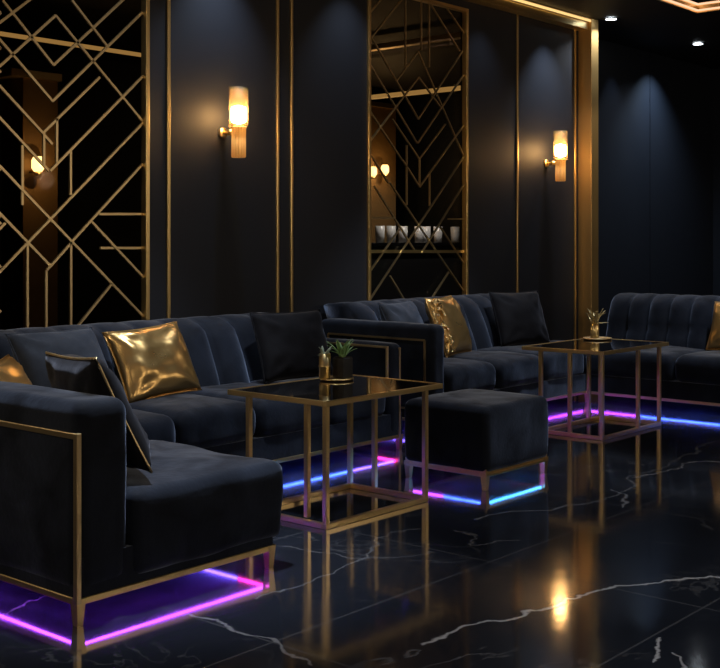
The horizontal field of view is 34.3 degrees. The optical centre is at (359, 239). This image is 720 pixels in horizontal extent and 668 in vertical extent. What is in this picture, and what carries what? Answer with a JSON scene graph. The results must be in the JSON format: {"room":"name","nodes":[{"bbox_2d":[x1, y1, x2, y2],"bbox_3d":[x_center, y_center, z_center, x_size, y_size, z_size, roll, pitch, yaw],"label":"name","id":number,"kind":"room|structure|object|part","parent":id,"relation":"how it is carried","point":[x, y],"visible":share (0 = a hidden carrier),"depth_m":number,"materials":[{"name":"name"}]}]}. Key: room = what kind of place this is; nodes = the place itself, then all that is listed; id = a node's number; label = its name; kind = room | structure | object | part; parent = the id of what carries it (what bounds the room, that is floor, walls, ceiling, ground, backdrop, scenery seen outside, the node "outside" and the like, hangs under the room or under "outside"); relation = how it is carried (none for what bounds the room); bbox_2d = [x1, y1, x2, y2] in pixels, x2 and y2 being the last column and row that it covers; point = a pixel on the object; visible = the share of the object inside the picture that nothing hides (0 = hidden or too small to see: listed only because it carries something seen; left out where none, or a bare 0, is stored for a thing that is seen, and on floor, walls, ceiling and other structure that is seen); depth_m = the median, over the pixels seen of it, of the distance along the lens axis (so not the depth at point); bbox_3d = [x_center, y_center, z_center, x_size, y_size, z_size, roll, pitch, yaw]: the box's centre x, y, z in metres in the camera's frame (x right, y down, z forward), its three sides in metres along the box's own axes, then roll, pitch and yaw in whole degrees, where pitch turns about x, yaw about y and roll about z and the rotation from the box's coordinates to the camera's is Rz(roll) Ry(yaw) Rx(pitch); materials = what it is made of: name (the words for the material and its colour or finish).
{"room":"entertainment venue","nodes":[
{"label":"entertainment venue","id":0,"kind":"room"},
{"bbox_2d":[0,45,391,329],"bbox_3d":[-4.218,-0.590,10.864,0.150,3.480,14.200,0,0,41],"label":"wall","id":1,"kind":"structure","parent":0,"point":[88,284],"depth_m":12.40,"materials":[{"name":"black paint"}]},
{"bbox_2d":[0,394,719,667],"bbox_3d":[0.544,1.200,6.779,12.400,0.100,14.200,0,0,41],"label":"floor","id":2,"kind":"structure","parent":0,"point":[608,557],"depth_m":3.94,"materials":[{"name":"black stone"}]},
{"bbox_2d":[0,68,61,329],"bbox_3d":[-2.693,-0.096,9.371,0.350,2.492,0.466,0,0,41],"label":"wall","id":3,"kind":"structure","parent":2,"relation":"on","point":[27,218],"depth_m":9.30,"materials":[{"name":"brown wood"}]},
{"bbox_2d":[30,156,43,175],"bbox_3d":[-2.554,-0.582,9.195,0.150,0.150,0.100,0,0,41],"label":"sconce","id":4,"kind":"object","parent":3,"relation":"attached to","point":[36,167],"visible":0.82,"depth_m":9.15,"materials":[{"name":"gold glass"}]},
{"bbox_2d":[0,312,402,626],"bbox_3d":[-0.691,0.788,5.274,2.171,0.724,2.959,0,0,41],"label":"sectional sofa","id":5,"kind":"object","parent":2,"relation":"on","point":[79,526],"visible":0.71,"depth_m":3.79,"materials":[{"name":"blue fabric"}]},
{"bbox_2d":[0,354,32,385],"bbox_3d":[-1.310,0.610,4.383,0.192,0.321,0.427,0,0,-3],"label":"cushion","id":6,"kind":"object","parent":5,"relation":"on","point":[11,370],"visible":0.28,"depth_m":4.37,"materials":[{"name":"gold metal"}]},
{"bbox_2d":[5,326,107,388],"bbox_3d":[-1.351,0.593,5.334,0.257,0.355,0.510,0,0,34],"label":"cushion","id":7,"kind":"object","parent":5,"relation":"on","point":[28,349],"visible":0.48,"depth_m":5.24,"materials":[{"name":"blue fabric"}]},
{"bbox_3d":[-1.577,0.775,4.229,2.124,0.584,0.210,0,0,41],"label":"wing backrest","id":8,"kind":"part","parent":5,"relation":"part of","materials":[{"name":"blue fabric"}]},
{"bbox_3d":[-0.841,1.109,3.477,0.034,0.082,0.034,0,0,41],"label":"leg","id":9,"kind":"part","parent":5,"relation":"part of","materials":[{"name":"gold metal"}]},
{"bbox_2d":[45,351,152,473],"bbox_3d":[-0.890,0.571,3.943,0.238,0.411,0.623,0,0,-29],"label":"cushion","id":10,"kind":"object","parent":5,"relation":"on","point":[69,372],"visible":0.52,"depth_m":3.73,"materials":[{"name":"black fabric"}]},
{"bbox_3d":[-1.300,0.688,5.841,0.510,0.524,2.635,0,0,41],"label":"backrest","id":11,"kind":"part","parent":5,"relation":"part of","materials":[{"name":"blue fabric"}]},
{"bbox_2d":[102,321,201,402],"bbox_3d":[-1.017,0.600,5.733,0.241,0.370,0.494,0,0,44],"label":"cushion","id":12,"kind":"object","parent":5,"relation":"on","point":[152,362],"visible":0.98,"depth_m":5.64,"materials":[{"name":"gold metal"}]},
{"bbox_2d":[132,409,174,443],"bbox_3d":[-1.223,0.864,5.219,0.677,0.210,0.518,0,0,41],"label":"seat cushion","id":13,"kind":"object","parent":5,"relation":"on","point":[158,425],"depth_m":5.14,"materials":[{"name":"blue fabric"}]},
{"bbox_2d":[129,393,254,447],"bbox_3d":[-0.895,0.864,5.603,0.678,0.209,0.510,0,0,41],"label":"seat cushion","id":14,"kind":"object","parent":5,"relation":"on","point":[198,420],"depth_m":5.40,"materials":[{"name":"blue fabric"}]},
{"bbox_2d":[125,440,283,572],"bbox_3d":[-0.800,0.910,4.137,0.855,0.295,0.684,0,0,41],"label":"seat cushion","id":15,"kind":"object","parent":5,"relation":"on","point":[198,507],"depth_m":3.86,"materials":[{"name":"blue fabric"}]},
{"bbox_2d":[184,383,321,436],"bbox_3d":[-0.570,0.862,5.983,0.679,0.212,0.510,0,0,41],"label":"seat cushion","id":16,"kind":"object","parent":5,"relation":"on","point":[272,418],"depth_m":5.74,"materials":[{"name":"blue fabric"}]},
{"bbox_3d":[-0.319,1.109,4.089,0.034,0.082,0.034,0,0,41],"label":"leg","id":17,"kind":"part","parent":5,"relation":"part of","materials":[{"name":"gold metal"}]},
{"bbox_2d":[249,309,332,383],"bbox_3d":[-0.374,0.583,6.470,0.511,0.376,0.210,0,0,-45],"label":"cushion","id":18,"kind":"object","parent":5,"relation":"on","point":[288,343],"visible":0.87,"depth_m":6.37,"materials":[{"name":"black fabric"}]},
{"bbox_2d":[250,376,386,424],"bbox_3d":[-0.250,0.866,6.357,0.679,0.212,0.495,0,0,41],"label":"seat cushion","id":19,"kind":"object","parent":5,"relation":"on","point":[361,410],"depth_m":6.17,"materials":[{"name":"blue fabric"}]},
{"bbox_3d":[-0.179,0.815,6.702,1.002,0.503,0.124,0,0,41],"label":"armrest","id":20,"kind":"part","parent":5,"relation":"part of","materials":[{"name":"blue fabric"}]},
{"bbox_3d":[0.215,1.109,6.416,0.034,0.082,0.034,0,0,41],"label":"leg","id":21,"kind":"part","parent":5,"relation":"part of","materials":[{"name":"gold metal"}]},
{"bbox_2d":[227,375,442,529],"bbox_3d":[-0.099,0.894,5.083,0.572,0.512,0.772,0,0,41],"label":"side table","id":22,"kind":"object","parent":2,"relation":"on","point":[313,391],"visible":0.8,"depth_m":4.99,"materials":[{"name":"gold metal"}]},
{"bbox_3d":[-0.468,0.894,4.921,0.022,0.468,0.022,0,0,41],"label":"leg","id":23,"kind":"part","parent":22,"relation":"part of","materials":[{"name":"gold metal"}]},
{"bbox_3d":[-0.214,0.894,4.744,0.022,0.468,0.022,0,0,41],"label":"leg","id":24,"kind":"part","parent":22,"relation":"part of","materials":[{"name":"gold metal"}]},
{"bbox_3d":[-0.135,0.894,4.636,0.022,0.468,0.022,0,0,41],"label":"leg","id":25,"kind":"part","parent":22,"relation":"part of","materials":[{"name":"gold metal"}]},
{"bbox_3d":[-0.099,0.649,5.083,0.572,0.022,0.772,0,0,41],"label":"frame","id":26,"kind":"part","parent":22,"relation":"part of","materials":[{"name":"gold metal"}]},
{"bbox_3d":[-0.099,0.647,5.083,0.544,0.014,0.744,0,0,41],"label":"glass","id":27,"kind":"part","parent":22,"relation":"part of","materials":[{"name":"black glass"}]},
{"bbox_2d":[320,376,353,381],"bbox_3d":[-0.107,0.633,5.328,0.156,0.009,0.156,0,0,41],"label":"tray","id":28,"kind":"object","parent":22,"relation":"on","point":[331,378],"visible":0.66,"depth_m":5.27,"materials":[{"name":"gold metal"}]},
{"bbox_2d":[319,346,332,378],"bbox_3d":[-0.155,0.554,5.305,0.068,0.149,0.072,0,0,21],"label":"bud vase","id":29,"kind":"object","parent":28,"relation":"on","point":[324,357],"visible":1,"depth_m":5.29,"materials":[{"name":"gold metal"}]},
{"bbox_2d":[326,339,356,378],"bbox_3d":[-0.092,0.540,5.330,0.151,0.178,0.118,0,0,-30],"label":"potted succulent","id":30,"kind":"object","parent":28,"relation":"on","point":[342,364],"visible":1,"depth_m":5.31,"materials":[{"name":"green plant"}]},
{"bbox_2d":[333,357,352,378],"bbox_3d":[-0.079,0.583,5.333,0.068,0.092,0.068,0,0,41],"label":"pot","id":31,"kind":"object","parent":30,"relation":"attached to","point":[342,366],"depth_m":5.31,"materials":[{"name":"black ceramic"}]},
{"bbox_3d":[-0.046,0.894,5.413,0.022,0.468,0.022,0,0,41],"label":"leg","id":32,"kind":"part","parent":22,"relation":"part of","materials":[{"name":"gold metal"}]},
{"bbox_3d":[-0.091,1.139,5.025,0.460,0.022,0.670,0,0,41],"label":"frame","id":33,"kind":"part","parent":22,"relation":"part of","materials":[{"name":"gold metal"}]},
{"bbox_3d":[0.067,0.894,5.317,0.022,0.468,0.022,0,0,41],"label":"leg","id":34,"kind":"part","parent":22,"relation":"part of","materials":[{"name":"gold metal"}]},
{"bbox_3d":[0.287,0.894,5.128,0.022,0.468,0.022,0,0,41],"label":"leg","id":35,"kind":"part","parent":22,"relation":"part of","materials":[{"name":"gold metal"}]},
{"bbox_2d":[371,101,398,241],"bbox_3d":[0.151,-0.293,14.837,0.350,2.886,0.658,0,0,41],"label":"column","id":36,"kind":"structure","parent":2,"relation":"on","point":[382,151],"depth_m":14.78,"materials":[{"name":"brown wood"}]},
{"bbox_2d":[371,167,376,178],"bbox_3d":[0.142,-0.834,14.489,0.150,0.150,0.100,0,0,41],"label":"sconce","id":37,"kind":"object","parent":36,"relation":"attached to","point":[373,169],"visible":0.73,"depth_m":14.44,"materials":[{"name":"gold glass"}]},
{"bbox_2d":[378,165,388,176],"bbox_3d":[0.295,-0.869,14.667,0.150,0.150,0.100,0,0,41],"label":"sconce","id":38,"kind":"object","parent":36,"relation":"attached to","point":[385,168],"visible":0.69,"depth_m":14.61,"materials":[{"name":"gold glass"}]},
{"bbox_3d":[0.314,-0.884,14.651,0.100,0.120,0.100,0,0,41],"label":"lamp shade","id":39,"kind":"part","parent":38,"relation":"part of","materials":[{"name":"white glass"}]},
{"bbox_2d":[371,242,460,300],"bbox_3d":[0.409,0.590,14.240,0.580,1.120,2.650,0,0,41],"label":"bar counter","id":40,"kind":"object","parent":2,"relation":"on","point":[416,275],"depth_m":14.19,"materials":[{"name":"black ceramic"}]},
{"bbox_2d":[375,226,384,242],"bbox_3d":[0.239,-0.070,13.949,0.116,0.200,0.116,0,0,41],"label":"cup","id":41,"kind":"object","parent":40,"relation":"on","point":[379,230],"visible":1,"depth_m":13.90,"materials":[{"name":"grey ceramic"}]},
{"bbox_2d":[386,226,395,241],"bbox_3d":[0.375,-0.070,14.108,0.116,0.200,0.116,0,0,41],"label":"cup","id":42,"kind":"object","parent":40,"relation":"on","point":[390,230],"visible":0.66,"depth_m":14.06,"materials":[{"name":"grey ceramic"}]},
{"bbox_2d":[398,226,407,241],"bbox_3d":[0.527,-0.070,14.285,0.116,0.200,0.116,0,0,41],"label":"cup","id":43,"kind":"object","parent":40,"relation":"on","point":[402,238],"visible":0.62,"depth_m":14.24,"materials":[{"name":"grey"}]},
{"bbox_2d":[371,242,460,245],"bbox_3d":[0.409,0.050,14.240,0.580,0.040,2.650,0,0,41],"label":"countertop","id":44,"kind":"structure","parent":40,"relation":"on","point":[372,243],"depth_m":14.13,"materials":[{"name":"black glass"}]},
{"bbox_2d":[414,226,423,241],"bbox_3d":[0.735,-0.070,14.527,0.116,0.200,0.116,0,0,41],"label":"cup","id":45,"kind":"object","parent":40,"relation":"on","point":[418,234],"visible":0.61,"depth_m":14.48,"materials":[{"name":"grey ceramic"}]},
{"bbox_2d":[423,226,430,241],"bbox_3d":[0.829,-0.070,14.636,0.116,0.200,0.116,0,0,41],"label":"cup","id":46,"kind":"object","parent":40,"relation":"on","point":[427,229],"visible":0.56,"depth_m":14.59,"materials":[{"name":"grey"}]},
{"bbox_2d":[433,227,442,241],"bbox_3d":[0.992,-0.070,14.827,0.116,0.200,0.116,0,0,41],"label":"cup","id":47,"kind":"object","parent":40,"relation":"on","point":[438,234],"visible":0.69,"depth_m":14.78,"materials":[{"name":"grey ceramic"}]},
{"bbox_2d":[451,227,458,241],"bbox_3d":[1.231,-0.070,15.105,0.116,0.200,0.116,0,0,41],"label":"cup","id":48,"kind":"object","parent":40,"relation":"on","point":[454,230],"visible":0.81,"depth_m":15.06,"materials":[{"name":"grey"}]},
{"bbox_2d":[404,389,548,490],"bbox_3d":[0.571,0.954,5.697,0.500,0.393,0.560,0,0,41],"label":"pouf","id":49,"kind":"object","parent":2,"relation":"on","point":[484,434],"visible":0.96,"depth_m":5.50,"materials":[{"name":"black fabric"}]},
{"bbox_3d":[0.237,1.109,5.649,0.034,0.082,0.034,0,0,41],"label":"leg","id":50,"kind":"part","parent":49,"relation":"part of","materials":[{"name":"gold metal"}]},
{"bbox_3d":[0.575,1.109,5.359,0.034,0.082,0.034,0,0,41],"label":"leg","id":51,"kind":"part","parent":49,"relation":"part of","materials":[{"name":"gold metal"}]},
{"bbox_3d":[0.905,1.109,5.743,0.034,0.082,0.034,0,0,41],"label":"leg","id":52,"kind":"part","parent":49,"relation":"part of","materials":[{"name":"gold metal"}]},
{"bbox_2d":[322,293,719,420],"bbox_3d":[1.806,0.778,7.527,3.274,0.744,2.794,0,0,41],"label":"sectional sofa","id":53,"kind":"object","parent":2,"relation":"on","point":[690,373],"visible":0.66,"depth_m":7.88,"materials":[{"name":"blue fabric"}]},
{"bbox_3d":[0.123,0.785,7.239,0.924,0.564,0.155,0,0,41],"label":"armrest","id":54,"kind":"part","parent":53,"relation":"part of","materials":[{"name":"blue fabric"}]},
{"bbox_2d":[378,300,423,322],"bbox_3d":[0.297,0.584,7.536,0.228,0.373,0.466,0,0,30],"label":"cushion","id":55,"kind":"object","parent":53,"relation":"on","point":[405,311],"visible":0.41,"depth_m":7.45,"materials":[{"name":"blue fabric"}]},
{"bbox_3d":[0.578,0.678,8.233,0.487,0.544,1.950,0,0,41],"label":"backrest","id":56,"kind":"part","parent":53,"relation":"part of","materials":[{"name":"blue fabric"}]},
{"bbox_2d":[424,295,471,357],"bbox_3d":[0.596,0.575,7.841,0.235,0.391,0.476,0,0,24],"label":"cushion","id":57,"kind":"object","parent":53,"relation":"on","point":[445,312],"visible":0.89,"depth_m":7.71,"materials":[{"name":"gold metal"}]},
{"bbox_2d":[444,358,495,392],"bbox_3d":[0.457,0.862,7.414,0.658,0.212,0.560,0,0,41],"label":"seat cushion","id":58,"kind":"object","parent":53,"relation":"on","point":[459,373],"depth_m":7.21,"materials":[{"name":"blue fabric"}]},
{"bbox_2d":[444,350,537,388],"bbox_3d":[0.818,0.863,7.832,0.660,0.213,0.568,0,0,41],"label":"seat cushion","id":59,"kind":"object","parent":53,"relation":"on","point":[514,370],"depth_m":7.63,"materials":[{"name":"blue fabric"}]},
{"bbox_2d":[488,290,549,346],"bbox_3d":[1.169,0.573,8.531,0.488,0.394,0.217,0,0,-34],"label":"cushion","id":60,"kind":"object","parent":53,"relation":"on","point":[519,317],"visible":0.99,"depth_m":8.44,"materials":[{"name":"black fabric"}]},
{"bbox_2d":[477,345,583,380],"bbox_3d":[1.177,0.864,8.250,0.659,0.213,0.556,0,0,41],"label":"seat cushion","id":61,"kind":"object","parent":53,"relation":"on","point":[554,363],"depth_m":8.03,"materials":[{"name":"blue fabric"}]},
{"bbox_2d":[524,340,586,372],"bbox_3d":[1.542,0.866,8.691,0.625,0.207,0.604,0,0,41],"label":"seat cushion","id":62,"kind":"object","parent":53,"relation":"on","point":[584,355],"depth_m":8.30,"materials":[{"name":"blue fabric"}]},
{"bbox_2d":[586,346,706,380],"bbox_3d":[2.054,0.864,8.289,0.682,0.211,0.658,0,0,41],"label":"seat cushion","id":63,"kind":"object","parent":53,"relation":"on","point":[619,366],"depth_m":8.04,"materials":[{"name":"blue fabric"}]},
{"bbox_3d":[2.883,0.678,8.162,2.450,0.544,0.424,0,0,41],"label":"backrest","id":64,"kind":"part","parent":53,"relation":"part of","materials":[{"name":"blue fabric"}]},
{"bbox_2d":[675,350,719,384],"bbox_3d":[2.575,0.865,7.842,0.710,0.209,0.659,0,0,41],"label":"seat cushion","id":65,"kind":"object","parent":53,"relation":"on","point":[695,367],"depth_m":7.73,"materials":[{"name":"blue fabric"}]},
{"bbox_2d":[705,301,719,349],"bbox_3d":[2.639,0.602,8.055,0.466,0.337,0.219,0,0,41],"label":"cushion","id":66,"kind":"object","parent":53,"relation":"on","point":[713,343],"visible":1,"depth_m":8.12,"materials":[{"name":"gold metal"}]},
{"bbox_2d":[522,338,668,440],"bbox_3d":[1.452,0.894,7.152,0.552,0.512,0.832,0,0,41],"label":"side table","id":67,"kind":"object","parent":2,"relation":"on","point":[600,348],"visible":0.89,"depth_m":7.01,"materials":[{"name":"gold metal"}]},
{"bbox_3d":[1.079,0.894,6.955,0.022,0.468,0.022,0,0,41],"label":"leg","id":68,"kind":"part","parent":67,"relation":"part of","materials":[{"name":"gold metal"}]},
{"bbox_3d":[1.229,0.894,6.826,0.022,0.468,0.022,0,0,41],"label":"leg","id":69,"kind":"part","parent":67,"relation":"part of","materials":[{"name":"gold metal"}]},
{"bbox_3d":[1.450,0.894,7.387,0.022,0.468,0.022,0,0,41],"label":"leg","id":70,"kind":"part","parent":67,"relation":"part of","materials":[{"name":"gold metal"}]},
{"bbox_3d":[1.452,0.649,7.152,0.552,0.022,0.832,0,0,41],"label":"frame","id":71,"kind":"part","parent":67,"relation":"part of","materials":[{"name":"gold metal"}]},
{"bbox_2d":[583,336,611,339],"bbox_3d":[1.525,0.632,7.492,0.184,0.011,0.184,0,0,41],"label":"tray","id":72,"kind":"object","parent":67,"relation":"on","point":[600,337],"visible":0.88,"depth_m":7.46,"materials":[{"name":"gold metal"}]},
{"bbox_2d":[586,308,608,337],"bbox_3d":[1.515,0.531,7.457,0.141,0.193,0.115,0,0,20],"label":"bud vase","id":73,"kind":"object","parent":72,"relation":"on","point":[594,317],"visible":1,"depth_m":7.45,"materials":[{"name":"gold metal"}]},
{"bbox_3d":[1.452,0.647,7.152,0.524,0.014,0.804,0,0,41],"label":"glass","id":74,"kind":"part","parent":67,"relation":"part of","materials":[{"name":"black glass"}]},
{"bbox_3d":[1.546,0.894,7.500,0.022,0.468,0.022,0,0,41],"label":"leg","id":75,"kind":"part","parent":67,"relation":"part of","materials":[{"name":"gold metal"}]},
{"bbox_3d":[1.388,0.894,6.689,0.022,0.468,0.022,0,0,41],"label":"leg","id":76,"kind":"part","parent":67,"relation":"part of","materials":[{"name":"gold metal"}]},
{"bbox_3d":[1.467,1.139,7.094,0.430,0.022,0.740,0,0,41],"label":"frame","id":77,"kind":"part","parent":67,"relation":"part of","materials":[{"name":"gold metal"}]},
{"bbox_3d":[1.675,0.894,7.023,0.022,0.468,0.022,0,0,41],"label":"leg","id":78,"kind":"part","parent":67,"relation":"part of","materials":[{"name":"gold metal"}]},
{"bbox_3d":[1.856,0.894,7.234,0.022,0.468,0.022,0,0,41],"label":"leg","id":79,"kind":"part","parent":67,"relation":"part of","materials":[{"name":"gold metal"}]},
{"bbox_2d":[0,0,719,100],"bbox_3d":[0.544,-2.110,6.779,12.400,0.360,14.200,0,0,41],"label":"ceiling","id":80,"kind":"structure","parent":0,"point":[657,27],"depth_m":10.74,"materials":[{"name":"black paint"}]},
{"bbox_2d":[371,32,460,50],"bbox_3d":[0.576,-1.845,10.809,1.600,0.050,0.080,0,0,41],"label":"trim","id":81,"kind":"structure","parent":80,"relation":"attached to","point":[456,36],"depth_m":10.82,"materials":[{"name":"gold metal"}]},
{"bbox_2d":[602,17,619,20],"bbox_3d":[2.182,-1.924,10.137,0.150,0.012,0.150,0,0,41],"label":"recessed light","id":82,"kind":"object","parent":80,"relation":"in","point":[606,18],"visible":1,"depth_m":10.13,"materials":[{"name":"white"}]},
{"bbox_2d":[658,0,719,12],"bbox_3d":[2.071,-1.958,4.766,5.462,0.085,8.732,0,0,41],"label":"trim","id":83,"kind":"structure","parent":80,"relation":"attached to","point":[710,5],"depth_m":9.73,"materials":[{"name":"gold metal"}]},
{"bbox_2d":[665,0,719,10],"bbox_3d":[2.064,-1.959,4.758,5.462,0.066,8.710,0,0,41],"label":"light strip","id":84,"kind":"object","parent":80,"relation":"attached to","point":[671,1],"depth_m":9.72,"materials":[{"name":"gold"}]},
{"bbox_2d":[690,42,705,44],"bbox_3d":[3.311,-1.924,11.423,0.150,0.012,0.150,0,0,41],"label":"recessed light","id":85,"kind":"object","parent":80,"relation":"in","point":[695,43],"visible":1,"depth_m":11.38,"materials":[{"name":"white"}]},
{"bbox_2d":[150,0,577,339],"bbox_3d":[-1.524,-0.390,6.257,0.060,3.080,10.715,0,0,41],"label":"wall","id":86,"kind":"structure","parent":0,"point":[223,52],"depth_m":7.61,"materials":[{"name":"grey paint"}]},
{"bbox_2d":[0,0,149,327],"bbox_3d":[-1.627,-0.520,6.100,0.048,2.500,1.302,0,0,41],"label":"lattice screen","id":87,"kind":"object","parent":86,"relation":"attached to","point":[144,78],"visible":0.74,"depth_m":6.29,"materials":[{"name":"gold metal"}]},
{"bbox_3d":[-1.627,-0.520,6.100,0.048,2.500,1.302,0,0,41],"label":"frame","id":88,"kind":"part","parent":87,"relation":"part of","materials":[{"name":"gold metal"}]},
{"bbox_2d":[167,0,170,317],"bbox_3d":[-1.103,-0.400,6.700,0.022,3.060,0.022,0,0,41],"label":"trim","id":89,"kind":"structure","parent":86,"relation":"attached to","point":[168,1],"depth_m":6.69,"materials":[{"name":"gold metal"}]},
{"bbox_2d":[218,105,246,157],"bbox_3d":[-0.754,-0.698,6.953,0.203,0.417,0.115,0,0,41],"label":"wall sconce","id":90,"kind":"object","parent":86,"relation":"attached to","point":[238,113],"visible":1,"depth_m":6.89,"materials":[{"name":"gold metal"}]},
{"bbox_3d":[-0.787,-0.644,6.981,0.085,0.038,0.038,0,0,41],"label":"arm","id":91,"kind":"part","parent":90,"relation":"part of","materials":[{"name":"gold metal"}]},
{"bbox_3d":[-0.721,-0.744,6.924,0.094,0.110,0.094,0,0,41],"label":"bulb","id":92,"kind":"part","parent":90,"relation":"part of","materials":[{"name":"white glass"}]},
{"bbox_2d":[276,0,278,312],"bbox_3d":[-0.524,-0.400,7.375,0.022,3.060,0.020,0,0,41],"label":"trim","id":93,"kind":"structure","parent":86,"relation":"attached to","point":[277,1],"depth_m":7.36,"materials":[{"name":"gold metal"}]},
{"bbox_2d":[290,0,292,311],"bbox_3d":[-0.441,-0.400,7.471,0.022,3.060,0.020,0,0,41],"label":"trim","id":94,"kind":"structure","parent":86,"relation":"attached to","point":[291,1],"depth_m":7.46,"materials":[{"name":"gold metal"}]},
{"bbox_2d":[367,0,468,300],"bbox_3d":[0.430,-0.520,8.498,0.048,2.500,1.187,0,0,41],"label":"lattice screen","id":95,"kind":"object","parent":86,"relation":"attached to","point":[464,151],"visible":0.71,"depth_m":8.54,"materials":[{"name":"gold metal"}]},
{"bbox_3d":[0.420,0.084,8.508,0.020,0.031,1.158,0,0,41],"label":"cross rail","id":96,"kind":"part","parent":95,"relation":"part of","materials":[{"name":"gold metal"}]},
{"bbox_2d":[516,14,518,291],"bbox_3d":[1.276,-0.400,9.474,0.022,3.060,0.022,0,0,41],"label":"trim","id":97,"kind":"structure","parent":86,"relation":"attached to","point":[517,15],"depth_m":9.46,"materials":[{"name":"gold metal"}]},
{"bbox_2d":[464,0,589,30],"bbox_3d":[-1.494,-1.880,6.157,0.115,0.100,10.601,0,0,41],"label":"trim","id":98,"kind":"structure","parent":86,"relation":"attached to","point":[511,6],"depth_m":9.55,"materials":[{"name":"gold metal"}]},
{"bbox_2d":[514,0,590,21],"bbox_3d":[-1.448,-1.906,6.117,0.013,0.020,10.601,0,0,41],"label":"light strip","id":99,"kind":"structure","parent":86,"relation":"attached to","point":[521,1],"depth_m":9.67,"materials":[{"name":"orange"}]},
{"bbox_2d":[544,144,565,180],"bbox_3d":[1.637,-0.698,9.740,0.203,0.417,0.115,0,0,41],"label":"wall sconce","id":100,"kind":"object","parent":86,"relation":"attached to","point":[560,149],"visible":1,"depth_m":9.68,"materials":[{"name":"gold metal"}]},
{"bbox_3d":[1.670,-0.744,9.712,0.094,0.110,0.094,0,0,41],"label":"bulb","id":101,"kind":"part","parent":100,"relation":"part of","materials":[{"name":"white glass"}]},
{"bbox_2d":[574,30,575,338],"bbox_3d":[1.871,-0.400,10.168,0.022,3.060,0.022,0,0,41],"label":"trim","id":102,"kind":"structure","parent":86,"relation":"attached to","point":[574,30],"depth_m":10.16,"materials":[{"name":"gold metal"}]},
{"bbox_2d":[578,18,597,338],"bbox_3d":[1.935,-0.390,10.281,0.310,3.080,0.124,0,0,41],"label":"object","id":103,"kind":"structure","parent":86,"relation":"attached to","point":[587,39],"depth_m":10.18,"materials":[{"name":"gold metal"}]},
{"bbox_2d":[393,69,719,295],"bbox_3d":[5.216,-0.590,12.225,12.400,3.480,0.150,0,0,41],"label":"wall","id":104,"kind":"structure","parent":0,"point":[418,206],"depth_m":15.70,"materials":[{"name":"black paint"}]},
{"bbox_2d":[598,39,712,336],"bbox_3d":[2.734,-0.390,11.828,0.150,3.080,3.685,0,0,41],"label":"wall","id":105,"kind":"structure","parent":0,"point":[655,112],"depth_m":12.05,"materials":[{"name":"black paint"}]},
{"label":"outside","id":106,"kind":"structure","parent":0,"visible":0},
{"bbox_2d":[0,31,140,56],"bbox_3d":[-2.321,-1.597,9.566,0.060,0.025,4.500,0,0,41],"label":"trim","id":107,"kind":"structure","parent":106,"point":[5,34],"depth_m":9.45,"materials":[{"name":"gold metal"}]},
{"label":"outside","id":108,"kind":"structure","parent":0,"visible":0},
{"bbox_2d":[371,85,460,99],"bbox_3d":[0.959,-1.587,12.254,2.500,0.045,0.050,0,0,41],"label":"trim","id":109,"kind":"structure","parent":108,"point":[458,88],"depth_m":12.54,"materials":[{"name":"gold metal"}]}
]}

